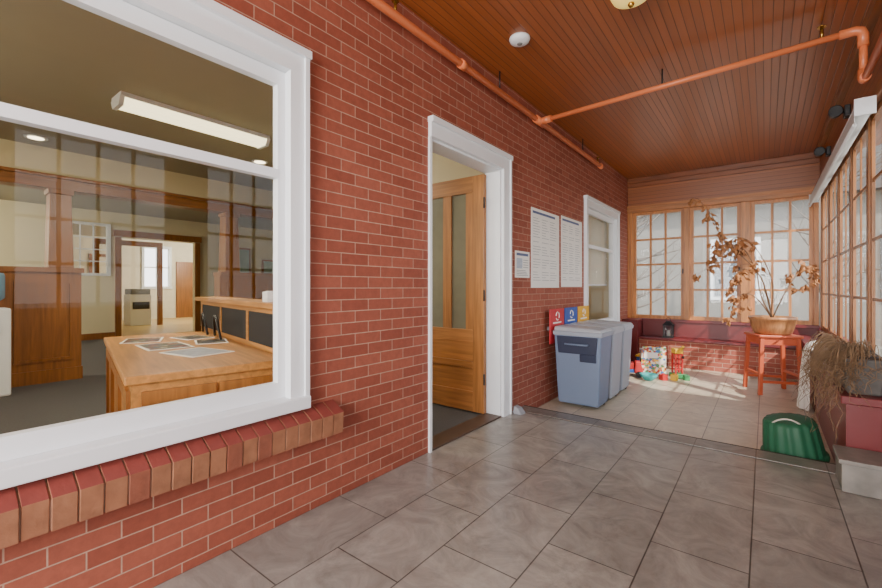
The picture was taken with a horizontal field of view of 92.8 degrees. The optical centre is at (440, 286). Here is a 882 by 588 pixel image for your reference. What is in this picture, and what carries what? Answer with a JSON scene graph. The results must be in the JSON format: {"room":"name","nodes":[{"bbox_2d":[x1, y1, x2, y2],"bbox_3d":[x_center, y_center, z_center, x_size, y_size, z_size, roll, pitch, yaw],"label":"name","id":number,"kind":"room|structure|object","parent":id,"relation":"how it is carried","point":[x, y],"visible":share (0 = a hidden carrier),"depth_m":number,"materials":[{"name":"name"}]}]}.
{"room":"enclosed porch","nodes":[
{"label":"enclosed porch","id":0,"kind":"room"},
{"bbox_2d":[73,224,188,242],"bbox_3d":[-8.943,-1.772,12.899,5.880,0.100,6.500,0,0,38],"label":"ceiling","id":1,"kind":"structure","parent":0,"point":[85,229],"depth_m":13.03,"materials":[{"name":"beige paint"}]},
{"bbox_2d":[0,0,272,230],"bbox_3d":[-4.037,-1.772,6.146,9.900,0.100,11.200,0,0,38],"label":"ceiling","id":2,"kind":"structure","parent":0,"point":[61,58],"depth_m":3.68,"materials":[{"name":"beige paint"}]},
{"bbox_2d":[23,134,47,140],"bbox_3d":[-4.667,-1.716,4.838,0.210,0.012,0.210,0,0,38],"label":"recessed light","id":3,"kind":"object","parent":2,"relation":"in","point":[29,136],"visible":1,"depth_m":4.81,"materials":[{"name":"white paint"}]},
{"bbox_2d":[111,91,269,148],"bbox_3d":[-2.482,-1.667,4.314,0.270,0.110,1.410,0,0,38],"label":"fluorescent light","id":4,"kind":"object","parent":2,"relation":"attached to","point":[124,101],"visible":1,"depth_m":4.14,"materials":[{"name":"white paint"}]},
{"bbox_2d":[252,159,267,164],"bbox_3d":[-2.492,-1.716,5.774,0.210,0.012,0.210,0,0,38],"label":"recessed light","id":5,"kind":"object","parent":2,"relation":"in","point":[256,161],"visible":0.97,"depth_m":5.77,"materials":[{"name":"white paint"}]},
{"bbox_2d":[0,266,272,387],"bbox_3d":[-4.186,0.468,6.198,0.280,1.420,11.100,0,0,38],"label":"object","id":6,"kind":"structure","parent":0,"point":[44,303],"depth_m":5.20,"materials":[{"name":"brown wood"}]},
{"bbox_2d":[44,188,73,267],"bbox_3d":[-4.852,-0.732,5.335,0.249,0.980,0.249,0,0,38],"label":"column","id":7,"kind":"structure","parent":6,"relation":"on","point":[58,252],"depth_m":5.26,"materials":[{"name":"brown wood"}]},
{"bbox_2d":[218,212,239,272],"bbox_3d":[-3.545,-0.732,7.029,0.249,0.980,0.249,0,0,38],"label":"column","id":8,"kind":"structure","parent":6,"relation":"on","point":[229,259],"depth_m":6.95,"materials":[{"name":"brown wood"}]},
{"bbox_2d":[0,199,272,333],"bbox_3d":[-8.034,-0.272,9.166,0.120,2.900,11.300,0,0,38],"label":"wall","id":9,"kind":"structure","parent":0,"point":[22,224],"depth_m":9.59,"materials":[{"name":"beige paint"}]},
{"bbox_2d":[72,220,110,275],"bbox_3d":[-7.928,-0.847,9.230,0.090,1.190,1.070,0,0,38],"label":"window","id":10,"kind":"structure","parent":9,"relation":"in","point":[108,226],"depth_m":9.45,"materials":[{"name":"white paint"}]},
{"bbox_2d":[81,326,200,340],"bbox_3d":[-7.979,1.108,9.123,0.020,0.140,11.100,0,0,38],"label":"baseboard","id":11,"kind":"structure","parent":9,"relation":"attached to","point":[93,336],"depth_m":9.43,"materials":[{"name":"brown wood"}]},
{"bbox_2d":[113,230,201,336],"bbox_3d":[-6.959,-0.072,10.421,0.050,2.500,1.900,0,0,38],"label":"trim","id":12,"kind":"structure","parent":9,"relation":"attached to","point":[120,233],"depth_m":9.97,"materials":[{"name":"brown wood"}]},
{"bbox_2d":[239,248,250,272],"bbox_3d":[-5.738,-0.722,12.005,0.043,0.800,0.600,0,0,38],"label":"framed picture","id":13,"kind":"object","parent":9,"relation":"attached to","point":[244,253],"visible":0.39,"depth_m":12.11,"materials":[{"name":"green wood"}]},
{"bbox_2d":[261,259,272,272],"bbox_3d":[-5.189,-0.572,12.718,0.043,0.500,0.500,0,0,38],"label":"framed picture","id":14,"kind":"object","parent":9,"relation":"attached to","point":[266,265],"visible":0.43,"depth_m":12.62,"materials":[{"name":"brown wood"}]},
{"bbox_2d":[264,261,272,272],"bbox_3d":[-5.173,-0.572,12.706,0.005,0.400,0.400,0,0,38],"label":"print","id":15,"kind":"object","parent":14,"relation":"attached to","point":[268,265],"depth_m":12.66},
{"bbox_2d":[0,139,272,208],"bbox_3d":[-4.192,-1.557,6.190,0.160,0.330,11.080,0,0,38],"label":"wall","id":16,"kind":"structure","parent":0,"point":[13,154],"depth_m":5.79,"materials":[{"name":"beige paint"}]},
{"bbox_2d":[122,317,192,335],"bbox_3d":[-8.943,1.253,12.899,5.880,0.150,6.500,0,0,38],"label":"floor","id":17,"kind":"structure","parent":0,"point":[183,324],"depth_m":12.22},
{"bbox_2d":[124,289,150,325],"bbox_3d":[-9.431,0.618,13.061,0.610,1.120,0.560,0,0,38],"label":"copier","id":18,"kind":"object","parent":17,"relation":"on","point":[137,302],"visible":1,"depth_m":12.86,"materials":[{"name":"white paint"}]},
{"bbox_2d":[133,302,149,308],"bbox_3d":[-9.194,0.568,12.877,0.010,0.220,0.440,0,0,38],"label":"paper tray","id":19,"kind":"object","parent":18,"relation":"on","point":[136,305],"depth_m":12.88,"materials":[{"name":"black plastic"}]},
{"bbox_2d":[0,339,481,435],"bbox_3d":[-4.037,1.253,6.146,9.900,0.150,11.200,0,0,38],"label":"floor","id":20,"kind":"structure","parent":0,"point":[37,405],"depth_m":4.25,"materials":[{"name":"grey carpet"}]},
{"bbox_2d":[0,273,10,396],"bbox_3d":[-4.859,0.508,4.507,0.360,1.340,0.320,0,0,38],"label":"water cooler","id":21,"kind":"object","parent":20,"relation":"on","point":[5,313],"visible":1,"depth_m":4.52,"materials":[{"name":"white paint"}]},
{"bbox_2d":[0,273,4,300],"bbox_3d":[-4.875,0.033,4.519,0.260,0.390,0.260,0,0,38],"label":"bottle","id":22,"kind":"object","parent":21,"relation":"on","point":[2,276],"depth_m":4.55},
{"bbox_2d":[104,297,272,413],"bbox_3d":[-1.945,0.640,3.256,0.980,1.075,2.450,0,0,-41],"label":"reception desk","id":23,"kind":"object","parent":20,"relation":"on","point":[136,377],"visible":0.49,"depth_m":2.52,"materials":[{"name":"brown wood"}]},
{"bbox_2d":[119,337,163,343],"bbox_3d":[-2.407,0.430,3.392,0.260,0.005,0.340,0,0,-29],"label":"brochure","id":24,"kind":"object","parent":23,"relation":"on","point":[153,339],"visible":1,"depth_m":3.36,"materials":[{"name":"white paper"}]},
{"bbox_2d":[135,342,194,350],"bbox_3d":[-2.019,0.430,3.066,0.400,0.005,0.280,0,0,43],"label":"brochure","id":25,"kind":"object","parent":23,"relation":"on","point":[167,345],"visible":1,"depth_m":3.02,"materials":[{"name":"white paper"}]},
{"bbox_2d":[170,335,214,339],"bbox_3d":[-2.117,0.430,3.577,0.300,0.005,0.220,0,0,32],"label":"magazine","id":26,"kind":"object","parent":23,"relation":"on","point":[192,337],"visible":1,"depth_m":3.56,"materials":[{"name":"white paper"}]},
{"bbox_2d":[159,347,234,357],"bbox_3d":[-1.615,0.430,2.781,0.380,0.005,0.280,0,0,29],"label":"paper sheet","id":27,"kind":"object","parent":23,"relation":"on","point":[200,351],"visible":1,"depth_m":2.74,"materials":[{"name":"white paper"}]},
{"bbox_2d":[201,312,208,334],"bbox_3d":[-2.159,0.326,3.819,0.046,0.194,0.399,0,0,-35],"label":"cable","id":28,"kind":"object","parent":23,"relation":"on","point":[204,323],"visible":1,"depth_m":3.73,"materials":[{"name":"black plastic"}]},
{"bbox_2d":[195,338,228,344],"bbox_3d":[-1.816,0.430,3.321,0.220,0.005,0.280,0,0,-32],"label":"magazine","id":29,"kind":"object","parent":23,"relation":"on","point":[208,341],"visible":1,"depth_m":3.29,"materials":[{"name":"white paper"}]},
{"bbox_2d":[213,315,221,339],"bbox_3d":[-1.865,0.326,3.478,0.046,0.194,0.399,0,0,-35],"label":"cable","id":30,"kind":"object","parent":23,"relation":"on","point":[214,316],"visible":1,"depth_m":3.38,"materials":[{"name":"black plastic"}]},
{"bbox_2d":[262,291,272,301],"bbox_3d":[-1.159,0.065,2.911,0.120,0.075,0.100,0,0,-41],"label":"tissue box","id":31,"kind":"object","parent":23,"relation":"on","point":[267,296],"visible":0.39,"depth_m":2.85,"materials":[{"name":"white paper"}]},
{"bbox_2d":[0,0,627,587],"bbox_3d":[-0.102,-0.272,3.060,0.100,3.300,11.120,0,0,38],"label":"wall","id":32,"kind":"structure","parent":0,"point":[375,86],"depth_m":2.53,"materials":[{"name":"red brick"}]},
{"bbox_2d":[0,0,311,489],"bbox_3d":[-1.401,-0.296,1.334,0.152,1.836,2.220,0,0,38],"label":"window","id":33,"kind":"structure","parent":32,"relation":"in","point":[210,30],"depth_m":1.84,"materials":[{"name":"white paint"}]},
{"bbox_2d":[0,399,343,548],"bbox_3d":[-1.345,0.704,1.286,0.099,0.163,2.566,0,0,38],"label":"window sill","id":34,"kind":"structure","parent":32,"relation":"attached to","point":[29,510],"depth_m":1.57,"materials":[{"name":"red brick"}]},
{"bbox_2d":[432,174,485,413],"bbox_3d":[0.039,0.064,4.091,0.884,2.201,0.135,0,0,38],"label":"door","id":35,"kind":"structure","parent":32,"relation":"in","point":[458,205],"depth_m":4.03,"materials":[{"name":"brown wood"}]},
{"bbox_2d":[428,115,512,452],"bbox_3d":[0.226,-0.018,3.493,0.210,2.392,1.187,0,0,38],"label":"trim","id":36,"kind":"structure","parent":32,"relation":"attached to","point":[466,149],"depth_m":3.81,"materials":[{"name":"white paint"}]},
{"bbox_2d":[515,250,528,277],"bbox_3d":[0.804,-0.222,4.148,0.004,0.260,0.310,0,0,38],"label":"notice","id":37,"kind":"object","parent":32,"relation":"attached to","point":[521,257],"visible":1,"depth_m":4.13,"materials":[{"name":"white paper"}]},
{"bbox_2d":[517,260,527,275],"bbox_3d":[0.805,-0.191,4.147,0.001,0.157,0.250,0,0,38],"label":"print","id":38,"kind":"object","parent":37,"relation":"attached to","point":[522,265],"depth_m":4.15},
{"bbox_2d":[531,207,558,287],"bbox_3d":[1.147,-0.407,4.590,0.006,0.830,0.730,0,0,38],"label":"poster","id":39,"kind":"object","parent":32,"relation":"attached to","point":[544,225],"visible":1,"depth_m":4.55,"materials":[{"name":"white paper"}]},
{"bbox_2d":[533,217,555,280],"bbox_3d":[1.141,-0.396,4.580,0.001,0.652,0.626,0,0,38],"label":"print","id":40,"kind":"object","parent":39,"relation":"attached to","point":[544,229],"depth_m":4.56},
{"bbox_2d":[547,308,563,343],"bbox_3d":[1.274,0.430,4.700,0.076,0.375,0.400,0,0,38],"label":"sign","id":41,"kind":"object","parent":32,"relation":"attached to","point":[556,316],"visible":0.8,"depth_m":4.62,"materials":[{"name":"red plastic"}]},
{"bbox_2d":[564,307,576,323],"bbox_3d":[1.537,0.401,5.041,0.076,0.315,0.400,0,0,38],"label":"sign","id":42,"kind":"object","parent":32,"relation":"attached to","point":[570,314],"visible":0.67,"depth_m":5.00,"materials":[{"name":"blue plastic"}]},
{"bbox_2d":[561,215,581,286],"bbox_3d":[1.627,-0.422,5.212,0.006,0.840,0.700,0,0,38],"label":"poster","id":43,"kind":"object","parent":32,"relation":"attached to","point":[571,230],"visible":1,"depth_m":5.19,"materials":[{"name":"white paper"}]},
{"bbox_2d":[563,224,579,277],"bbox_3d":[1.621,-0.413,5.201,0.001,0.658,0.596,0,0,38],"label":"print","id":44,"kind":"object","parent":43,"relation":"attached to","point":[571,233],"depth_m":5.19},
{"bbox_2d":[577,305,588,321],"bbox_3d":[1.800,0.401,5.381,0.076,0.315,0.400,0,0,38],"label":"sign","id":45,"kind":"object","parent":32,"relation":"attached to","point":[582,311],"visible":0.69,"depth_m":5.33,"materials":[{"name":"yellow plastic"}]},
{"bbox_2d":[584,195,620,320],"bbox_3d":[2.356,-0.296,6.203,0.152,1.836,1.600,0,0,38],"label":"window","id":46,"kind":"structure","parent":32,"relation":"in","point":[593,207],"depth_m":6.72,"materials":[{"name":"white paint"}]},
{"bbox_2d":[588,215,606,285],"bbox_3d":[2.252,-0.560,6.283,0.028,1.083,1.460,0,0,38],"label":"window blind","id":47,"kind":"object","parent":46,"relation":"attached to","point":[596,227],"visible":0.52,"depth_m":6.45,"materials":[{"name":"white paint"}]},
{"bbox_2d":[628,213,632,317],"bbox_3d":[3.325,-0.374,7.355,0.080,1.815,0.130,0,0,38],"label":"trim","id":48,"kind":"structure","parent":32,"relation":"attached to","point":[630,215],"depth_m":7.30,"materials":[{"name":"brown wood"}]},
{"bbox_2d":[522,405,835,473],"bbox_3d":[1.748,1.274,3.336,2.488,0.198,0.182,0,0,38],"label":"trim","id":49,"kind":"structure","parent":32,"relation":"attached to","point":[764,455],"depth_m":3.18,"materials":[{"name":"tile"}]},
{"bbox_2d":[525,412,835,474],"bbox_3d":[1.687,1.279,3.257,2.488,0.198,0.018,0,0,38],"label":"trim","id":50,"kind":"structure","parent":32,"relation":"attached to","point":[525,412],"depth_m":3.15,"materials":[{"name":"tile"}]},
{"bbox_2d":[73,222,608,319],"bbox_3d":[-5.016,-0.272,9.869,16.000,2.900,6.700,0,0,38],"label":"wall","id":51,"kind":"structure","parent":0,"point":[181,252],"depth_m":14.89,"materials":[{"name":"paint"}]},
{"bbox_2d":[94,238,162,324],"bbox_3d":[-9.247,-0.097,12.489,0.100,2.550,1.680,0,0,38],"label":"trim","id":52,"kind":"structure","parent":51,"relation":"attached to","point":[97,241],"depth_m":13.03,"materials":[{"name":"brown wood"}]},
{"bbox_2d":[0,166,272,220],"bbox_3d":[-4.192,-1.307,6.190,0.300,0.170,11.080,0,0,38],"label":"ceiling beam","id":53,"kind":"structure","parent":51,"relation":"attached to","point":[9,176],"depth_m":5.80,"materials":[{"name":"brown wood"}]},
{"bbox_2d":[89,253,192,317],"bbox_3d":[-10.695,0.028,15.400,0.050,2.300,3.480,0,0,38],"label":"door","id":54,"kind":"structure","parent":51,"relation":"attached to","point":[184,270],"depth_m":16.28,"materials":[{"name":"brown wood"}]},
{"bbox_2d":[141,246,171,288],"bbox_3d":[-10.549,-0.722,15.590,0.110,1.600,1.000,0,0,38],"label":"window","id":55,"kind":"structure","parent":51,"relation":"in","point":[143,267],"depth_m":15.51,"materials":[{"name":"white paint"}]},
{"bbox_2d":[432,152,484,183],"bbox_3d":[-0.916,-0.272,5.279,3.900,2.900,0.120,0,0,38],"label":"wall office partition","id":56,"kind":"structure","parent":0,"point":[443,169],"depth_m":4.44,"materials":[{"name":"beige paint"}]},
{"bbox_2d":[153,411,881,587],"bbox_3d":[-0.345,1.303,0.519,2.620,0.250,6.800,0,0,38],"label":"floor","id":57,"kind":"structure","parent":0,"point":[527,500],"depth_m":2.07,"materials":[{"name":"grey tile"}]},
{"bbox_2d":[432,413,500,450],"bbox_3d":[0.170,1.197,3.453,0.170,0.062,1.003,0,0,38],"label":"threshold","id":58,"kind":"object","parent":57,"relation":"on","point":[449,435],"depth_m":3.44,"materials":[{"name":"brown wood"}]},
{"bbox_2d":[513,405,524,414],"bbox_3d":[0.731,1.144,3.914,0.086,0.067,0.097,0,0,38],"label":"door stop","id":59,"kind":"object","parent":57,"relation":"on","point":[517,409],"visible":1,"depth_m":3.89,"materials":[{"name":"grey stone"}]},
{"bbox_2d":[832,444,881,499],"bbox_3d":[2.477,1.081,2.447,0.263,0.186,0.292,0,0,38],"label":"plinth","id":60,"kind":"object","parent":57,"relation":"on","point":[858,471],"visible":1,"depth_m":2.39,"materials":[{"name":"grey stone"}]},
{"bbox_2d":[400,0,881,178],"bbox_3d":[1.171,-1.922,2.090,3.100,0.100,11.140,0,0,38],"label":"ceiling","id":61,"kind":"structure","parent":0,"point":[578,53],"depth_m":3.60,"materials":[{"name":"brown wood"}]},
{"bbox_2d":[509,32,529,46],"bbox_3d":[0.591,-1.847,3.156,0.156,0.051,0.156,0,0,38],"label":"smoke detector","id":62,"kind":"object","parent":61,"relation":"attached to","point":[519,39],"visible":1,"depth_m":3.12,"materials":[{"name":"white paint"}]},
{"bbox_2d":[366,0,881,168],"bbox_3d":[0.419,-1.622,1.609,2.422,0.500,9.060,0,0,38],"label":"pipe","id":63,"kind":"object","parent":61,"relation":"attached to","point":[866,67],"visible":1,"depth_m":3.12,"materials":[{"name":"orange metal"}]},
{"bbox_2d":[610,0,645,8],"bbox_3d":[1.165,-1.792,2.574,0.270,0.160,0.270,0,0,38],"label":"ceiling light","id":64,"kind":"object","parent":61,"relation":"attached to","point":[620,4],"visible":1,"depth_m":2.59,"materials":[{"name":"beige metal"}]},
{"bbox_2d":[538,367,834,463],"bbox_3d":[3.119,1.375,5.008,2.620,0.205,4.140,0,0,38],"label":"floor","id":65,"kind":"structure","parent":0,"point":[714,406],"depth_m":4.44,"materials":[{"name":"tile"}]},
{"bbox_2d":[553,324,612,407],"bbox_3d":[1.531,0.848,4.545,0.523,0.849,0.436,0,0,38],"label":"recycling bin","id":66,"kind":"object","parent":65,"relation":"on","point":[582,351],"visible":1,"depth_m":4.41,"materials":[{"name":"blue plastic"}]},
{"bbox_2d":[570,321,623,398],"bbox_3d":[1.805,0.848,4.900,0.523,0.849,0.436,0,0,38],"label":"recycling bin","id":67,"kind":"object","parent":65,"relation":"on","point":[616,338],"visible":0.39,"depth_m":4.74,"materials":[{"name":"grey plastic"}]},
{"bbox_2d":[583,319,633,390],"bbox_3d":[2.079,0.848,5.255,0.523,0.849,0.436,0,0,38],"label":"recycling bin","id":68,"kind":"object","parent":65,"relation":"on","point":[627,333],"visible":0.38,"depth_m":5.09,"materials":[{"name":"grey plastic"}]},
{"bbox_2d":[630,360,642,377],"bbox_3d":[2.720,1.163,6.005,0.306,0.219,0.180,0,0,20],"label":"toy truck","id":69,"kind":"object","parent":65,"relation":"on","point":[635,367],"visible":0.47,"depth_m":5.92,"materials":[{"name":"red plastic"}]},
{"bbox_2d":[639,372,657,380],"bbox_3d":[2.838,1.230,5.742,0.230,0.085,0.230,0,0,38],"label":"bowl","id":70,"kind":"object","parent":65,"relation":"on","point":[647,376],"visible":1,"depth_m":5.70,"materials":[{"name":"teal plastic"}]},
{"bbox_2d":[640,346,665,375],"bbox_3d":[3.083,1.062,6.116,0.320,0.422,0.230,0,0,18],"label":"toy box","id":71,"kind":"object","parent":65,"relation":"on","point":[652,359],"visible":0.88,"depth_m":6.03,"materials":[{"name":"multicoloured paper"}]},
{"bbox_2d":[659,373,667,380],"bbox_3d":[3.038,1.227,5.739,0.080,0.092,0.080,0,0,-12],"label":"block","id":72,"kind":"object","parent":65,"relation":"on","point":[664,377],"visible":1,"depth_m":5.71,"materials":[{"name":"red plastic"}]},
{"bbox_2d":[670,373,677,380],"bbox_3d":[3.182,1.227,5.729,0.080,0.092,0.080,0,0,44],"label":"block","id":73,"kind":"object","parent":65,"relation":"on","point":[674,377],"visible":1,"depth_m":5.70,"materials":[{"name":"yellow plastic"}]},
{"bbox_2d":[669,346,684,378],"bbox_3d":[3.328,1.040,5.882,0.140,0.465,0.254,0,0,2],"label":"crane","id":74,"kind":"object","parent":65,"relation":"on","point":[674,351],"visible":0.84,"depth_m":5.87,"materials":[{"name":"red plastic"}]},
{"bbox_2d":[622,318,797,379],"bbox_3d":[4.048,0.905,6.500,2.270,0.735,0.398,0,0,38],"label":"brick wall","id":75,"kind":"structure","parent":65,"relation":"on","point":[705,353],"depth_m":6.42,"materials":[{"name":"brick"}]},
{"bbox_2d":[662,317,673,337],"bbox_3d":[3.685,0.653,6.806,0.165,0.328,0.165,0,0,38],"label":"lantern","id":76,"kind":"object","parent":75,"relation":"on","point":[669,323],"visible":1,"depth_m":6.78,"materials":[{"name":"black metal"}]},
{"bbox_2d":[743,331,803,394],"bbox_3d":[4.026,0.920,5.104,0.460,0.705,0.460,0,0,16],"label":"plant stand","id":77,"kind":"object","parent":65,"relation":"on","point":[761,339],"visible":0.86,"depth_m":4.96,"materials":[{"name":"orange paint"}]},
{"bbox_2d":[687,198,820,334],"bbox_3d":[3.846,-0.270,5.085,1.525,1.673,0.476,0,0,-6],"label":"potted plant","id":78,"kind":"object","parent":77,"relation":"on","point":[770,324],"visible":1,"depth_m":5.08,"materials":[{"name":"brown plant"}]},
{"bbox_2d":[760,413,830,461],"bbox_3d":[2.607,1.109,3.103,0.395,0.332,0.399,0,0,-7],"label":"tub","id":79,"kind":"object","parent":65,"relation":"on","point":[783,433],"visible":0.87,"depth_m":2.99,"materials":[{"name":"green plastic"}]},
{"bbox_2d":[799,335,881,463],"bbox_3d":[3.861,0.976,4.208,0.224,0.595,4.180,0,0,38],"label":"bench","id":80,"kind":"object","parent":65,"relation":"on","point":[858,428],"visible":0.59,"depth_m":2.61,"materials":[{"name":"red paint"}]},
{"bbox_2d":[797,340,816,410],"bbox_3d":[3.900,0.910,4.367,0.312,0.705,0.354,0,0,38],"label":"cloth","id":81,"kind":"object","parent":80,"relation":"on","point":[803,402],"visible":0.42,"depth_m":4.35,"materials":[{"name":"white fabric"}]},
{"bbox_2d":[791,332,881,440],"bbox_3d":[2.737,0.652,2.938,0.435,0.659,1.146,0,0,38],"label":"plant","id":82,"kind":"object","parent":80,"relation":"on","point":[857,368],"visible":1,"depth_m":2.65,"materials":[{"name":"plant"}]},
{"bbox_2d":[628,163,819,205],"bbox_3d":[4.346,-1.652,6.599,2.620,0.540,0.120,0,0,38],"label":"wall","id":83,"kind":"structure","parent":0,"point":[807,175],"depth_m":6.46,"materials":[{"name":"brown wood"}]},
{"bbox_2d":[627,186,814,212],"bbox_3d":[4.270,-1.339,6.598,2.500,0.115,0.175,0,0,38],"label":"trim","id":84,"kind":"structure","parent":83,"relation":"attached to","point":[802,191],"depth_m":6.41,"materials":[{"name":"brown wood"}]},
{"bbox_2d":[627,152,819,188],"bbox_3d":[4.247,-1.797,6.569,2.500,0.150,0.050,0,0,38],"label":"trim","id":85,"kind":"structure","parent":83,"relation":"attached to","point":[806,158],"depth_m":6.44,"materials":[{"name":"brown wood"}]},
{"bbox_2d":[652,327,827,341],"bbox_3d":[4.346,0.966,6.599,2.620,0.815,0.120,0,0,38],"label":"wall","id":86,"kind":"structure","parent":0,"point":[801,331],"depth_m":5.90,"materials":[{"name":"red brick"}]},
{"bbox_2d":[633,208,683,319],"bbox_3d":[3.664,-0.374,7.091,0.780,1.815,0.065,0,0,38],"label":"window","id":87,"kind":"structure","parent":86,"relation":"in","point":[635,315],"depth_m":7.07,"materials":[{"name":"brown wood"}]},
{"bbox_2d":[684,207,689,319],"bbox_3d":[4.006,-0.374,6.830,0.080,1.815,0.130,0,0,38],"label":"trim","id":88,"kind":"structure","parent":86,"relation":"attached to","point":[686,210],"depth_m":6.77,"materials":[{"name":"brown wood"}]},
{"bbox_2d":[690,203,740,321],"bbox_3d":[4.302,-0.374,6.599,0.670,1.815,0.065,0,0,38],"label":"window","id":89,"kind":"structure","parent":86,"relation":"in","point":[738,205],"depth_m":6.65,"materials":[{"name":"brown wood"}]},
{"bbox_2d":[640,318,819,328],"bbox_3d":[4.277,0.555,6.608,2.500,0.045,0.150,0,0,38],"label":"trim","id":90,"kind":"structure","parent":86,"relation":"attached to","point":[643,319],"depth_m":6.58,"materials":[{"name":"red paint"}]},
{"bbox_2d":[741,201,750,322],"bbox_3d":[4.616,-0.374,6.360,0.120,1.815,0.130,0,0,38],"label":"trim","id":91,"kind":"structure","parent":86,"relation":"attached to","point":[745,206],"depth_m":6.30,"materials":[{"name":"brown wood"}]},
{"bbox_2d":[751,196,813,324],"bbox_3d":[4.943,-0.374,6.104,0.710,1.815,0.065,0,0,38],"label":"window","id":92,"kind":"structure","parent":86,"relation":"in","point":[810,229],"depth_m":6.04,"materials":[{"name":"brown wood"}]},
{"bbox_2d":[820,11,881,175],"bbox_3d":[1.964,-1.627,1.465,0.120,0.610,11.120,0,0,38],"label":"wall","id":93,"kind":"structure","parent":0,"point":[856,90],"depth_m":3.48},
{"bbox_2d":[814,202,818,325],"bbox_3d":[5.245,-0.374,5.874,0.050,1.815,0.130,0,0,38],"label":"trim","id":94,"kind":"structure","parent":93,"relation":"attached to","point":[816,204],"depth_m":5.82,"materials":[{"name":"brown wood"}]},
{"bbox_2d":[814,146,830,156],"bbox_3d":[4.438,-1.572,4.893,0.150,0.100,0.130,0,0,38],"label":"spotlight","id":95,"kind":"object","parent":93,"relation":"attached to","point":[819,151],"visible":1,"depth_m":4.86,"materials":[{"name":"black plastic"}]},
{"bbox_2d":[828,104,850,118],"bbox_3d":[3.583,-1.572,3.785,0.150,0.100,0.130,0,0,38],"label":"spotlight","id":96,"kind":"object","parent":93,"relation":"attached to","point":[834,112],"visible":0.99,"depth_m":3.75,"materials":[{"name":"black plastic"}]},
{"bbox_2d":[809,95,876,206],"bbox_3d":[3.992,-1.189,4.305,0.112,0.176,3.735,0,0,38],"label":"roller blind","id":97,"kind":"object","parent":93,"relation":"attached to","point":[865,106],"visible":1,"depth_m":3.29,"materials":[{"name":"white paint"}]},
{"bbox_2d":[815,0,881,193],"bbox_3d":[3.928,-1.567,4.068,0.150,0.610,4.240,0,0,38],"label":"trim","id":98,"kind":"structure","parent":93,"relation":"attached to","point":[875,8],"depth_m":3.41,"materials":[{"name":"brown wood"}]},
{"bbox_3d":[1.964,0.803,1.465,0.120,1.150,11.120,0,0,38],"label":"wall","id":99,"kind":"structure","parent":0,"visible":0},
{"bbox_2d":[821,194,821,329],"bbox_3d":[5.223,-0.338,5.746,0.039,1.848,0.080,0,0,38],"label":"trim","id":100,"kind":"structure","parent":99,"relation":"attached to","point":[821,194],"depth_m":5.72,"materials":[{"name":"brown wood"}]},
{"bbox_2d":[822,186,827,332],"bbox_3d":[4.973,-0.337,5.419,0.018,1.846,0.740,0,0,38],"label":"window","id":101,"kind":"structure","parent":99,"relation":"in","point":[825,329],"depth_m":5.67,"materials":[{"name":"brown wood"}]},
{"bbox_2d":[828,182,832,333],"bbox_3d":[4.720,-0.338,5.094,0.039,1.848,0.080,0,0,38],"label":"trim","id":102,"kind":"structure","parent":99,"relation":"attached to","point":[829,182],"depth_m":5.07,"materials":[{"name":"brown wood"}]},
{"bbox_2d":[830,172,836,340],"bbox_3d":[4.469,-0.337,4.767,0.018,1.846,0.740,0,0,38],"label":"window","id":103,"kind":"structure","parent":99,"relation":"in","point":[834,178],"depth_m":4.76,"materials":[{"name":"brown wood"}]},
{"bbox_2d":[837,167,842,341],"bbox_3d":[4.216,-0.338,4.441,0.039,1.848,0.080,0,0,38],"label":"trim","id":104,"kind":"structure","parent":99,"relation":"attached to","point":[838,167],"depth_m":4.42,"materials":[{"name":"brown wood"}]},
{"bbox_2d":[839,152,848,343],"bbox_3d":[3.966,-0.337,4.114,0.018,1.846,0.740,0,0,38],"label":"window","id":105,"kind":"structure","parent":99,"relation":"in","point":[844,163],"depth_m":4.37,"materials":[{"name":"brown wood"}]},
{"bbox_2d":[849,146,851,343],"bbox_3d":[3.713,-0.338,3.789,0.039,1.848,0.080,0,0,38],"label":"trim","id":106,"kind":"structure","parent":99,"relation":"attached to","point":[850,148],"depth_m":3.77,"materials":[{"name":"brown wood"}]},
{"bbox_2d":[852,125,865,344],"bbox_3d":[3.463,-0.337,3.462,0.018,1.846,0.740,0,0,38],"label":"window","id":107,"kind":"structure","parent":99,"relation":"in","point":[862,134],"depth_m":3.71,"materials":[{"name":"brown wood"}]},
{"bbox_2d":[866,117,875,352],"bbox_3d":[3.210,-0.338,3.136,0.039,1.848,0.080,0,0,38],"label":"trim","id":108,"kind":"structure","parent":99,"relation":"attached to","point":[868,122],"depth_m":3.12,"materials":[{"name":"brown wood"}]},
{"bbox_2d":[871,99,881,352],"bbox_3d":[2.959,-0.337,2.809,0.018,1.846,0.740,0,0,38],"label":"window","id":109,"kind":"structure","parent":99,"relation":"in","point":[874,116],"depth_m":3.07,"materials":[{"name":"brown wood"}]},
{"label":"outside","id":110,"kind":"structure","parent":0,"visible":0},
{"bbox_3d":[20.439,1.878,-3.139,80.000,0.200,100.000,0,0,38],"label":"ground","id":111,"kind":"structure","parent":110,"visible":0},
{"bbox_2d":[637,214,680,313],"bbox_3d":[5.194,-0.750,11.223,2.713,5.103,1.217,0,0,30],"label":"tree","id":112,"kind":"object","parent":111,"relation":"on","point":[639,218],"visible":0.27,"depth_m":10.95,"materials":[{"name":"grey plant"}]},
{"bbox_2d":[637,143,881,356],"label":"window","id":113,"kind":"structure","parent":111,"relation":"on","point":[800,301],"depth_m":11.90,"materials":[{"name":"grey"}]},
{"bbox_2d":[759,148,881,326],"bbox_3d":[8.586,-0.942,9.223,2.571,5.487,1.445,0,0,38],"label":"tree","id":114,"kind":"object","parent":111,"relation":"on","point":[877,163],"visible":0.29,"depth_m":9.33,"materials":[{"name":"grey plant"}]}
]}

